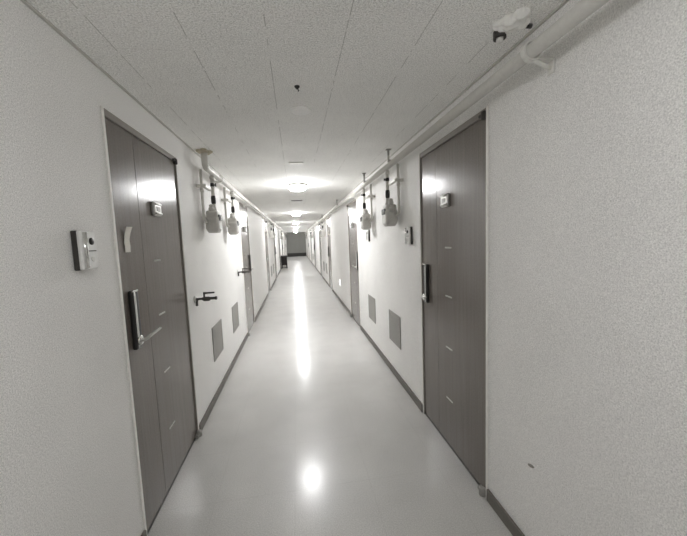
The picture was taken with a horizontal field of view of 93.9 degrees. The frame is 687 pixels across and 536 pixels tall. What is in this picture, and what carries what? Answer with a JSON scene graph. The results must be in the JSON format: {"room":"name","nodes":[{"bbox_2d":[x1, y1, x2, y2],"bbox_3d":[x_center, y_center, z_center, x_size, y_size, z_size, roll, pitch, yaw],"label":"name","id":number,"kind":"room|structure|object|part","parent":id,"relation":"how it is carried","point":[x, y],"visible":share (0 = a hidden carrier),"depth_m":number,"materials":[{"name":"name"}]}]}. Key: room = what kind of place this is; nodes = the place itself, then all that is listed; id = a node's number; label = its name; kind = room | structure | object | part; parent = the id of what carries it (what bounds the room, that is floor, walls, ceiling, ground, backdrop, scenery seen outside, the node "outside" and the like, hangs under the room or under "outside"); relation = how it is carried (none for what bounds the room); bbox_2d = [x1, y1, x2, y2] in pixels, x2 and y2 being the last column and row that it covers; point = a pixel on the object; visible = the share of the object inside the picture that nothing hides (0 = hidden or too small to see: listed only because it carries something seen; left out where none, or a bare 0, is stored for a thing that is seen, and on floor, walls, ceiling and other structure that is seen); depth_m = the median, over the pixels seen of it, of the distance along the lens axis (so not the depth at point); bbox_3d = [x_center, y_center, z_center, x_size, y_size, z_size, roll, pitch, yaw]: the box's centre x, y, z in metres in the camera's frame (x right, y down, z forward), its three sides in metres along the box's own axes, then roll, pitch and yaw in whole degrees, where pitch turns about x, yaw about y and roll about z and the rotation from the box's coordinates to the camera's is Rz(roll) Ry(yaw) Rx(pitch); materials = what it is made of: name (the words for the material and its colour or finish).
{"room":"apartment corridor","nodes":[
{"label":"apartment corridor","id":0,"kind":"room"},
{"bbox_2d":[0,0,286,535],"bbox_3d":[-2.927,-0.764,13.398,0.200,2.270,33.800,-3,5,-8],"label":"wall","id":1,"kind":"structure","parent":0,"point":[68,459],"depth_m":1.17,"materials":[{"name":"paint"}]},
{"bbox_2d":[70,231,97,270],"bbox_3d":[-0.994,-0.068,1.240,0.043,0.150,0.094,-3,5,-8],"label":"intercom","id":2,"kind":"object","parent":1,"relation":"attached to","point":[83,243],"visible":1,"depth_m":1.21,"materials":[{"name":"metal"}]},
{"bbox_2d":[100,105,201,534],"bbox_3d":[-1.127,0.289,1.958,0.190,2.100,0.912,-3,5,-8],"label":"door","id":3,"kind":"structure","parent":1,"relation":"in","point":[143,182],"depth_m":1.83,"materials":[{"name":"paint"}]},
{"bbox_2d":[124,227,131,251],"bbox_3d":[-1.062,-0.141,1.589,0.023,0.125,0.054,-3,5,-8],"label":"paper note","id":4,"kind":"object","parent":3,"relation":"attached to","point":[128,229],"visible":1,"depth_m":1.58,"materials":[{"name":"grey paper"}]},
{"bbox_3d":[-1.161,0.291,1.953,0.122,2.100,0.880,-3,5,-8],"label":"frame","id":5,"kind":"part","parent":3,"relation":"part of","materials":[{"name":"paint"}]},
{"bbox_3d":[-1.005,0.349,1.693,0.029,0.037,0.151,-2,5,8],"label":"lever","id":6,"kind":"part","parent":3,"relation":"part of","materials":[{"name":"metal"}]},
{"bbox_3d":[-1.128,-0.355,1.933,0.024,0.085,0.100,-3,5,-8],"label":"number plate","id":7,"kind":"part","parent":3,"relation":"part of","materials":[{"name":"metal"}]},
{"bbox_2d":[20,0,283,230],"bbox_3d":[-2.868,-1.895,13.311,0.010,0.008,33.800,-3,5,-8],"label":"trim","id":8,"kind":"structure","parent":1,"relation":"attached to","point":[25,2],"depth_m":1.43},
{"bbox_2d":[193,292,216,305],"bbox_3d":[-1.108,0.247,2.584,0.172,0.109,0.056,-3,5,-8],"label":"tap","id":9,"kind":"object","parent":1,"relation":"attached to","point":[195,298],"visible":1,"depth_m":2.57,"materials":[{"name":"metal"}]},
{"bbox_2d":[196,169,221,232],"bbox_3d":[-1.202,-0.595,2.915,0.141,0.548,0.282,-2,5,0],"label":"gas meter","id":10,"kind":"object","parent":1,"relation":"attached to","point":[213,219],"visible":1,"depth_m":2.88,"materials":[{"name":"metal"}]},
{"bbox_2d":[141,267,281,535],"bbox_3d":[-2.776,0.327,13.498,0.014,0.068,33.770,-3,5,-8],"label":"baseboard","id":11,"kind":"structure","parent":1,"relation":"attached to","point":[211,405],"depth_m":3.30,"materials":[{"name":"plastic"}]},
{"bbox_2d":[212,319,223,361],"bbox_3d":[-1.259,0.715,3.220,0.008,0.330,0.380,-3,5,-8],"label":"air vent","id":12,"kind":"object","parent":1,"relation":"in","point":[217,335],"visible":1,"depth_m":3.20,"materials":[{"name":"grey metal"}]},
{"bbox_2d":[221,187,238,234],"bbox_3d":[-1.343,-0.674,3.851,0.141,0.548,0.282,-2,5,0],"label":"gas meter","id":13,"kind":"object","parent":1,"relation":"attached to","point":[232,223],"visible":1,"depth_m":3.82,"materials":[{"name":"paint"}]},
{"bbox_2d":[232,302,238,332],"bbox_3d":[-1.402,0.634,4.171,0.008,0.330,0.380,-3,5,-8],"label":"air vent","id":14,"kind":"object","parent":1,"relation":"in","point":[235,316],"visible":1,"depth_m":4.15,"materials":[{"name":"grey metal"}]},
{"bbox_2d":[196,148,286,233],"bbox_3d":[-3.241,-2.049,16.319,0.156,0.214,27.676,-3,5,-8],"label":"gas pipe","id":15,"kind":"object","parent":1,"relation":"attached to","point":[204,152],"visible":0.88,"depth_m":3.26,"materials":[{"name":"metal"}]},
{"bbox_2d":[237,268,249,275],"bbox_3d":[-1.395,0.056,4.483,0.172,0.109,0.056,-3,5,-8],"label":"tap","id":16,"kind":"object","parent":1,"relation":"attached to","point":[242,271],"visible":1,"depth_m":4.47,"materials":[{"name":"metal"}]},
{"bbox_2d":[238,201,254,335],"bbox_3d":[-1.644,-0.003,5.395,0.190,2.100,0.912,-3,5,-8],"label":"door","id":17,"kind":"structure","parent":1,"relation":"in","point":[243,211],"depth_m":5.40,"materials":[{"name":"paint"}]},
{"bbox_2d":[264,219,271,292],"bbox_3d":[-2.223,-0.330,9.250,0.190,2.100,0.912,-3,5,-8],"label":"door","id":18,"kind":"structure","parent":1,"relation":"in","point":[265,221],"depth_m":9.30,"materials":[{"name":"paint"}]},
{"bbox_2d":[268,221,273,238],"bbox_3d":[-2.298,-1.214,10.207,0.141,0.548,0.282,-2,5,0],"label":"gas meter","id":19,"kind":"object","parent":1,"relation":"attached to","point":[271,233],"visible":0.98,"depth_m":10.17,"materials":[{"name":"paint"}]},
{"bbox_2d":[272,225,276,279],"bbox_3d":[-2.740,-0.622,12.687,0.190,2.100,0.912,-3,5,-8],"label":"door","id":20,"kind":"structure","parent":1,"relation":"in","point":[272,225],"depth_m":12.85,"materials":[{"name":"paint"}]},
{"bbox_2d":[278,229,281,268],"bbox_3d":[-3.320,-0.949,16.542,0.190,2.100,0.912,-3,5,-8],"label":"door","id":21,"kind":"structure","parent":1,"relation":"in","point":[278,229],"depth_m":16.60,"materials":[{"name":"paint"}]},
{"bbox_2d":[26,0,563,232],"bbox_3d":[-1.983,-1.999,13.435,2.405,0.134,34.400,-3,5,-8],"label":"ceiling","id":22,"kind":"structure","parent":0,"point":[222,75],"depth_m":1.52,"materials":[{"name":"tile"}]},
{"bbox_2d":[292,212,301,215],"bbox_3d":[-1.353,-1.538,9.205,0.254,0.095,0.254,2,6,36],"label":"ceiling lamp","id":23,"kind":"object","parent":22,"relation":"attached to","point":[293,213],"visible":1,"depth_m":9.11,"materials":[{"name":"white plastic"}]},
{"bbox_2d":[288,183,307,190],"bbox_3d":[-0.657,-1.145,4.574,0.254,0.095,0.254,2,6,36],"label":"ceiling lamp","id":24,"kind":"object","parent":22,"relation":"attached to","point":[292,186],"visible":1,"depth_m":4.49,"materials":[{"name":"white plastic"}]},
{"bbox_2d":[289,185,305,190],"bbox_3d":[-0.656,-1.129,4.575,0.236,0.063,0.236,-3,5,-8],"label":"diffuser","id":25,"kind":"object","parent":24,"relation":"attached to","point":[292,187],"depth_m":4.49,"materials":[{"name":"white"}]},
{"bbox_2d":[492,7,532,43],"bbox_3d":[0.640,-0.909,1.222,0.133,0.062,0.129,1,6,33],"label":"fitting","id":26,"kind":"object","parent":22,"relation":"attached to","point":[520,19],"visible":1,"depth_m":1.20,"materials":[{"name":"white paint"}]},
{"bbox_2d":[286,232,305,252],"bbox_3d":[-4.451,-2.235,30.270,2.205,2.270,0.150,-3,5,-8],"label":"wall","id":27,"kind":"structure","parent":0,"point":[296,242],"depth_m":30.18,"materials":[{"name":"grey paint"}]},
{"bbox_2d":[287,253,305,256],"bbox_3d":[-4.399,-1.258,30.269,1.805,0.320,0.030,-3,5,-8],"label":"baseboard","id":28,"kind":"structure","parent":27,"relation":"attached to","point":[288,254],"depth_m":30.23,"materials":[{"name":"black"}]},
{"bbox_2d":[147,256,512,535],"bbox_3d":[-1.889,0.373,13.650,2.405,0.120,34.400,-3,5,-8],"label":"floor","id":29,"kind":"structure","parent":0,"point":[310,431],"depth_m":2.27,"materials":[{"name":"plastic"}]},
{"bbox_2d":[281,255,287,267],"bbox_3d":[-3.227,-0.331,17.499,0.325,0.690,0.380,-3,5,-8],"label":"stand","id":30,"kind":"object","parent":29,"relation":"on","point":[284,257],"visible":0.91,"depth_m":17.61,"materials":[{"name":"metal"}]},
{"bbox_3d":[-3.249,-0.329,17.654,0.235,0.620,0.030,-3,5,-8],"label":"panel","id":31,"kind":"part","parent":30,"relation":"part of","materials":[{"name":"metal"}]},
{"bbox_2d":[305,0,686,535],"bbox_3d":[-0.946,-0.868,13.687,0.200,2.270,33.800,-3,5,-8],"label":"wall","id":32,"kind":"structure","parent":0,"point":[587,232],"depth_m":1.13,"materials":[{"name":"paint"}]},
{"bbox_2d":[313,228,315,267],"bbox_3d":[-1.473,-1.038,16.723,0.190,2.100,0.912,-3,5,-8],"label":"door","id":33,"kind":"structure","parent":32,"relation":"in","point":[313,228],"depth_m":16.87,"materials":[{"name":"paint"}]},
{"bbox_2d":[318,224,322,275],"bbox_3d":[-0.893,-0.711,12.866,0.190,2.100,0.912,-3,5,-8],"label":"door","id":34,"kind":"structure","parent":32,"relation":"in","point":[320,251],"depth_m":12.98,"materials":[{"name":"paint"}]},
{"bbox_2d":[321,219,325,236],"bbox_3d":[-0.649,-1.285,10.276,0.154,0.548,0.250,-3,5,-8],"label":"gas meter","id":35,"kind":"object","parent":32,"relation":"attached to","point":[324,223],"visible":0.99,"depth_m":10.25,"materials":[{"name":"paint"}]},
{"bbox_2d":[327,217,332,290],"bbox_3d":[-0.377,-0.419,9.431,0.190,2.100,0.912,-3,5,-8],"label":"door","id":36,"kind":"structure","parent":32,"relation":"in","point":[328,219],"depth_m":9.47,"materials":[{"name":"paint"}]},
{"bbox_2d":[347,199,360,325],"bbox_3d":[0.203,-0.092,5.574,0.190,2.100,0.912,-3,5,-8],"label":"door","id":37,"kind":"structure","parent":32,"relation":"in","point":[352,206],"depth_m":5.56,"materials":[{"name":"paint"}]},
{"bbox_3d":[0.236,-0.094,5.579,0.122,2.100,0.880,-3,5,-8],"label":"frame","id":38,"kind":"part","parent":37,"relation":"part of","materials":[{"name":"paint"}]},
{"bbox_2d":[360,184,374,229],"bbox_3d":[0.291,-0.754,4.019,0.154,0.548,0.250,-3,5,-8],"label":"gas meter","id":39,"kind":"object","parent":32,"relation":"attached to","point":[365,220],"visible":1,"depth_m":3.99,"materials":[{"name":"paint"}]},
{"bbox_2d":[366,230,369,240],"bbox_3d":[0.324,-0.433,4.294,0.043,0.150,0.094,-3,5,-8],"label":"intercom","id":40,"kind":"object","parent":32,"relation":"attached to","point":[367,231],"visible":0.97,"depth_m":4.25,"materials":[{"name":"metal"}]},
{"bbox_2d":[368,294,375,323],"bbox_3d":[0.385,0.547,4.351,0.008,0.330,0.380,-3,5,-8],"label":"air vent","id":41,"kind":"object","parent":32,"relation":"in","point":[371,301],"visible":1,"depth_m":4.33,"materials":[{"name":"grey metal"}]},
{"bbox_3d":[0.386,0.547,4.351,0.007,0.290,0.340,-3,5,-8],"label":"louvre panel","id":42,"kind":"part","parent":41,"relation":"part of","materials":[{"name":"grey metal"}]},
{"bbox_2d":[382,163,402,226],"bbox_3d":[0.447,-0.666,2.984,0.154,0.548,0.250,-3,5,-8],"label":"gas meter","id":43,"kind":"object","parent":32,"relation":"attached to","point":[390,214],"visible":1,"depth_m":2.96,"materials":[{"name":"metal"}]},
{"bbox_2d":[389,309,400,349],"bbox_3d":[0.535,0.632,3.356,0.008,0.330,0.380,-3,5,-8],"label":"air vent","id":44,"kind":"object","parent":32,"relation":"in","point":[394,319],"visible":1,"depth_m":3.33,"materials":[{"name":"grey metal"}]},
{"bbox_2d":[405,227,412,244],"bbox_3d":[0.557,-0.277,2.755,0.043,0.150,0.094,-3,5,-8],"label":"intercom","id":45,"kind":"object","parent":32,"relation":"attached to","point":[408,230],"visible":1,"depth_m":2.71,"materials":[{"name":"plastic"}]},
{"bbox_2d":[306,255,524,535],"bbox_3d":[-1.006,0.234,13.756,0.014,0.068,33.770,-3,5,-8],"label":"baseboard","id":46,"kind":"structure","parent":32,"relation":"attached to","point":[497,507],"depth_m":2.70,"materials":[{"name":"plastic"}]},
{"bbox_2d":[311,0,569,226],"bbox_3d":[-1.094,-1.988,13.569,0.010,0.008,33.800,-3,5,-8],"label":"trim","id":47,"kind":"structure","parent":32,"relation":"attached to","point":[564,2],"depth_m":1.57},
{"bbox_2d":[418,106,488,496],"bbox_3d":[0.719,0.200,2.138,0.190,2.100,0.912,-3,5,-8],"label":"door","id":48,"kind":"structure","parent":32,"relation":"in","point":[453,171],"depth_m":2.00,"materials":[{"name":"paint"}]},
{"bbox_3d":[0.663,-0.440,2.091,0.024,0.085,0.100,-3,5,-8],"label":"number plate","id":49,"kind":"part","parent":48,"relation":"part of","materials":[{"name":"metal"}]},
{"bbox_2d":[304,0,609,233],"bbox_3d":[-1.145,-1.882,13.566,0.124,0.214,33.750,-3,5,-8],"label":"ceiling pipe","id":50,"kind":"object","parent":32,"relation":"attached to","point":[531,51],"visible":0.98,"depth_m":1.25,"materials":[{"name":"metal"}]}
]}

